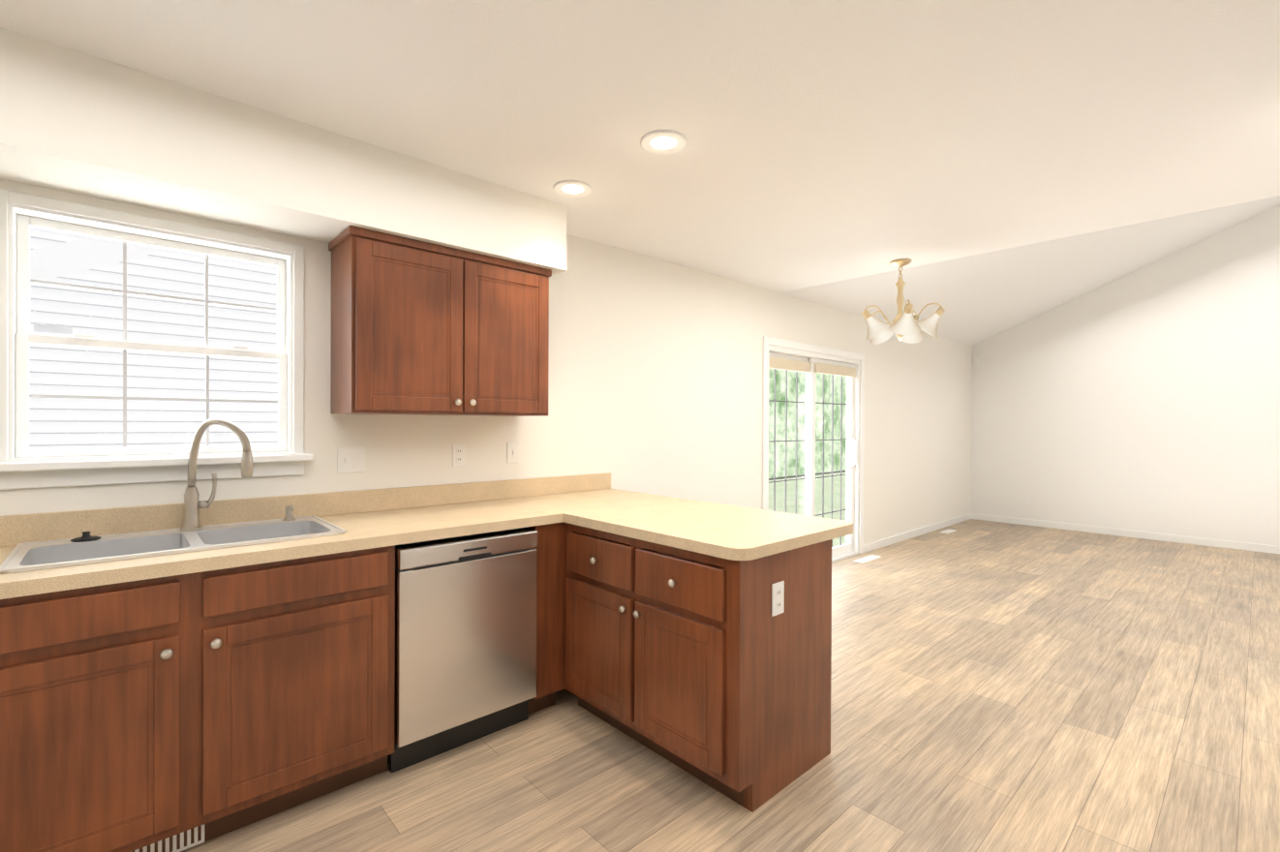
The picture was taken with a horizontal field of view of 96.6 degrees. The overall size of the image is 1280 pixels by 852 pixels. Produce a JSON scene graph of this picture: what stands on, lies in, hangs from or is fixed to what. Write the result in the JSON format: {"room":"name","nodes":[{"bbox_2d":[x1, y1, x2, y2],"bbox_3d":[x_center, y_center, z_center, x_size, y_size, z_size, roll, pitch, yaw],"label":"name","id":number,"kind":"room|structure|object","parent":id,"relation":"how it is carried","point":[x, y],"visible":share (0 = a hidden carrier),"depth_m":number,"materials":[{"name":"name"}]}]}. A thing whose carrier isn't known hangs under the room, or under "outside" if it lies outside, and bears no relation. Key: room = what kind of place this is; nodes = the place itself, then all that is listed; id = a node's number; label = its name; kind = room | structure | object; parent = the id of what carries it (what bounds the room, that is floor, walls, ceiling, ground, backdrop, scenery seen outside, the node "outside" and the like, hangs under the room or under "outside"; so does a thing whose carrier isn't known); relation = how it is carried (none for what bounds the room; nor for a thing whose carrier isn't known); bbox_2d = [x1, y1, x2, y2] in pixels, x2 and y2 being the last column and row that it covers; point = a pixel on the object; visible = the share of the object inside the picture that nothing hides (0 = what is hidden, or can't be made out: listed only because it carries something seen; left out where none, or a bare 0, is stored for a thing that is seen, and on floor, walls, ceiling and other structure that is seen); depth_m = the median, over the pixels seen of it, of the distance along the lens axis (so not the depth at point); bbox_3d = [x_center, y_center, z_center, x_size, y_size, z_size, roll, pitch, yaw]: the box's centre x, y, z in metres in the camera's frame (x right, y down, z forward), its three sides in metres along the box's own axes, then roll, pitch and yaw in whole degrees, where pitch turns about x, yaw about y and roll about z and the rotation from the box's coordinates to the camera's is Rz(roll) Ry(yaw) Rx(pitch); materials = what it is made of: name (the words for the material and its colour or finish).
{"room":"kitchen","nodes":[
{"label":"kitchen","id":0,"kind":"room"},
{"bbox_2d":[0,27,566,274],"bbox_3d":[-1.750,-0.967,1.915,3.400,0.330,0.355,0,0,-43],"label":"soffit","id":1,"kind":"object","parent":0,"point":[73,121],"depth_m":2.00,"materials":[{"name":"white paint"}]},
{"bbox_2d":[0,179,972,544],"bbox_3d":[0.722,0.088,4.531,10.880,2.440,0.150,0,0,-43],"label":"wall","id":2,"kind":"structure","parent":0,"point":[655,375],"depth_m":3.79,"materials":[{"name":"white paint"}]},
{"bbox_2d":[0,188,313,489],"bbox_3d":[-1.798,-0.280,2.174,0.948,0.974,0.195,0,0,-43],"label":"kitchen window","id":3,"kind":"structure","parent":2,"relation":"in","point":[22,466],"depth_m":2.10,"materials":[{"name":"white"}]},
{"bbox_2d":[336,446,365,473],"bbox_3d":[-1.299,0.152,2.569,0.115,0.115,0.012,0,0,-43],"label":"outlet","id":4,"kind":"object","parent":2,"relation":"attached to","point":[350,459],"visible":1,"depth_m":2.57,"materials":[{"name":"white plastic"}]},
{"bbox_2d":[328,225,551,416],"bbox_3d":[-0.898,-0.427,2.698,0.959,0.747,0.353,0,0,-43],"label":"upper cabinet","id":5,"kind":"object","parent":2,"relation":"attached to","point":[421,327],"visible":1,"depth_m":2.50,"materials":[{"name":"brown wood"}]},
{"bbox_2d":[452,444,465,466],"bbox_3d":[-0.924,0.150,2.915,0.070,0.115,0.008,0,0,-43],"label":"outlet","id":6,"kind":"object","parent":2,"relation":"attached to","point":[458,455],"visible":1,"depth_m":2.91,"materials":[{"name":"white plastic"}]},
{"bbox_2d":[507,441,518,462],"bbox_3d":[-0.694,0.145,3.123,0.070,0.115,0.012,0,0,-43],"label":"light switch","id":7,"kind":"object","parent":2,"relation":"attached to","point":[512,451],"visible":1,"depth_m":3.12,"materials":[{"name":"white plastic"}]},
{"bbox_2d":[761,335,864,562],"bbox_3d":[1.607,0.286,5.318,1.750,2.045,0.148,0,0,-43],"label":"sliding glass door","id":8,"kind":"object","parent":2,"relation":"in","point":[807,359],"visible":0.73,"depth_m":5.37,"materials":[{"name":"white"}]},
{"bbox_2d":[863,513,972,552],"bbox_3d":[3.469,1.268,6.946,3.185,0.085,0.014,0,0,-43],"label":"baseboard","id":9,"kind":"structure","parent":2,"relation":"attached to","point":[890,540],"depth_m":6.71,"materials":[{"name":"white wood"}]},
{"bbox_2d":[0,0,1279,345],"bbox_3d":[2.811,-2.433,2.253,10.880,2.642,6.300,0,0,-43],"label":"ceiling","id":10,"kind":"structure","parent":0,"point":[835,139],"depth_m":2.04,"materials":[{"name":"white paint"}]},
{"bbox_2d":[552,180,592,197],"bbox_3d":[-0.318,-1.123,2.706,0.184,0.010,0.184,0,0,-43],"label":"recessed light","id":11,"kind":"object","parent":10,"relation":"in","point":[573,188],"visible":1,"depth_m":2.70,"materials":[{"name":"white plastic"}]},
{"bbox_2d":[640,129,687,153],"bbox_3d":[0.094,-1.119,2.256,0.184,0.010,0.184,0,0,-43],"label":"recessed light","id":12,"kind":"object","parent":10,"relation":"in","point":[662,140],"visible":1,"depth_m":2.25,"materials":[{"name":"white"}]},
{"bbox_2d":[861,258,944,344],"bbox_3d":[1.795,-0.852,3.911,0.496,0.543,0.517,0,0,-43],"label":"dining chandelier","id":13,"kind":"object","parent":10,"relation":"hanging from","point":[905,325],"visible":1,"depth_m":3.84,"materials":[{"name":"white glass"}]},
{"bbox_2d":[181,518,1279,851],"bbox_3d":[2.793,1.377,2.269,10.880,0.100,6.300,0,0,-43],"label":"floor","id":14,"kind":"structure","parent":0,"point":[1006,687],"depth_m":2.36,"materials":[{"name":"brown wood"}]},
{"bbox_2d":[0,545,395,851],"bbox_3d":[-1.536,0.872,1.917,1.190,0.875,0.658,0,0,-43],"label":"base cabinet","id":15,"kind":"object","parent":14,"relation":"on","point":[140,714],"visible":1,"depth_m":1.71,"materials":[{"name":"brown wood"}]},
{"bbox_2d":[131,823,204,851],"bbox_3d":[-1.475,1.260,1.695,0.290,0.092,0.006,0,0,-43],"label":"floor vent","id":16,"kind":"object","parent":15,"relation":"in","point":[186,839],"visible":0.48,"depth_m":1.75,"materials":[{"name":"white plastic"}]},
{"bbox_2d":[0,472,673,599],"bbox_3d":[-1.327,0.364,2.104,3.680,0.140,0.660,0,0,-43],"label":"countertop","id":17,"kind":"structure","parent":15,"relation":"on","point":[371,519],"depth_m":2.23,"materials":[{"name":"laminate"}]},
{"bbox_2d":[0,515,347,573],"bbox_3d":[-1.547,0.483,1.974,0.860,0.200,0.460,0,0,-43],"label":"double-bowl sink","id":18,"kind":"object","parent":17,"relation":"in","point":[41,555],"visible":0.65,"depth_m":1.96,"materials":[{"name":"silver metal"}]},
{"bbox_2d":[70,531,101,542],"bbox_3d":[-1.867,0.370,1.923,0.075,0.028,0.076,0,0,-43],"label":"stopper","id":19,"kind":"object","parent":18,"relation":"on","point":[86,536],"visible":0.98,"depth_m":1.91,"materials":[{"name":"black plastic"}]},
{"bbox_2d":[282,504,295,520],"bbox_3d":[-1.418,0.351,2.314,0.044,0.067,0.085,0,0,-43],"label":"soap dispenser","id":20,"kind":"object","parent":18,"relation":"on","point":[289,508],"visible":0.98,"depth_m":2.32,"materials":[{"name":"silver metal"}]},
{"bbox_2d":[180,418,253,531],"bbox_3d":[-1.552,0.177,2.091,0.197,0.414,0.237,0,0,-43],"label":"gooseneck faucet","id":21,"kind":"object","parent":17,"relation":"on","point":[193,503],"visible":1,"depth_m":2.09,"materials":[{"name":"silver metal"}]},
{"bbox_2d":[390,527,538,773],"bbox_3d":[-0.870,0.882,2.518,0.593,0.856,0.613,0,0,-43],"label":"dishwasher","id":22,"kind":"object","parent":14,"relation":"on","point":[466,626],"visible":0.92,"depth_m":2.27,"materials":[{"name":"silver metal"}]},
{"bbox_2d":[526,521,565,714],"bbox_3d":[-0.392,0.872,3.000,0.750,0.875,0.608,0,0,-43],"label":"cabinet filler","id":23,"kind":"object","parent":14,"relation":"on","point":[551,618],"visible":0.27,"depth_m":2.58,"materials":[{"name":"brown wood"}]},
{"bbox_2d":[564,522,831,812],"bbox_3d":[0.194,0.877,2.447,0.647,0.875,1.000,0,0,-43],"label":"base cabinet","id":24,"kind":"object","parent":14,"relation":"on","point":[711,671],"visible":1,"depth_m":2.12,"materials":[{"name":"brown wood"}]},
{"bbox_2d":[565,497,853,560],"bbox_3d":[0.291,0.420,2.476,0.790,0.040,0.978,0,0,-43],"label":"countertop","id":25,"kind":"structure","parent":24,"relation":"on","point":[733,533],"depth_m":2.31,"materials":[{"name":"laminate"}]},
{"bbox_2d":[771,580,784,616],"bbox_3d":[0.493,0.615,2.034,0.070,0.115,0.007,0,0,-43],"label":"outlet","id":26,"kind":"object","parent":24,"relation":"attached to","point":[777,597],"visible":1,"depth_m":2.03,"materials":[{"name":"white plastic"}]},
{"bbox_2d":[853,554,881,563],"bbox_3d":[2.239,1.306,5.613,0.380,0.007,0.100,0,0,-43],"label":"floor vent","id":27,"kind":"object","parent":14,"relation":"in","point":[868,559],"visible":1,"depth_m":5.59,"materials":[{"name":"white plastic"}]},
{"bbox_2d":[940,529,955,533],"bbox_3d":[3.824,1.307,7.080,0.300,0.007,0.100,0,0,-43],"label":"floor vent","id":28,"kind":"object","parent":14,"relation":"in","point":[947,531],"visible":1,"depth_m":7.08,"materials":[{"name":"white plastic"}]},
{"bbox_2d":[970,205,1279,546],"bbox_3d":[6.760,-1.120,5.883,0.150,4.900,6.000,0,0,-43],"label":"wall","id":29,"kind":"structure","parent":0,"point":[1146,398],"depth_m":6.65,"materials":[{"name":"white paint"}]},
{"bbox_2d":[972,513,1279,554],"bbox_3d":[6.689,1.287,5.839,0.011,0.085,5.999,0,0,-43],"label":"baseboard","id":30,"kind":"structure","parent":29,"relation":"attached to","point":[1211,542],"depth_m":6.72,"materials":[{"name":"white wood"}]},
{"label":"outside","id":31,"kind":"structure","parent":0,"visible":0},
{"bbox_2d":[768,471,846,547],"bbox_3d":[7.979,1.593,15.644,46.900,0.100,6.390,0,0,-43],"label":"lawn","id":32,"kind":"structure","parent":31,"point":[800,509],"depth_m":12.35,"materials":[{"name":"green plant"}]},
{"bbox_2d":[29,226,277,449],"bbox_3d":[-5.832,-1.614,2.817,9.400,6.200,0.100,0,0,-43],"label":"house","id":33,"kind":"structure","parent":32,"relation":"on","point":[50,372],"depth_m":4.55,"materials":[{"name":"white"}]},
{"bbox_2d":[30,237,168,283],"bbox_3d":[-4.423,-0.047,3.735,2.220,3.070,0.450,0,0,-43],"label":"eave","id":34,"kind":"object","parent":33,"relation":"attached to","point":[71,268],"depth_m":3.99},
{"bbox_2d":[768,367,846,478],"bbox_3d":[8.653,-3.126,20.759,23.000,9.200,0.200,0,0,-43],"label":"trees","id":35,"kind":"object","parent":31,"point":[792,398],"depth_m":17.17,"materials":[{"name":"green plant"}]}
]}

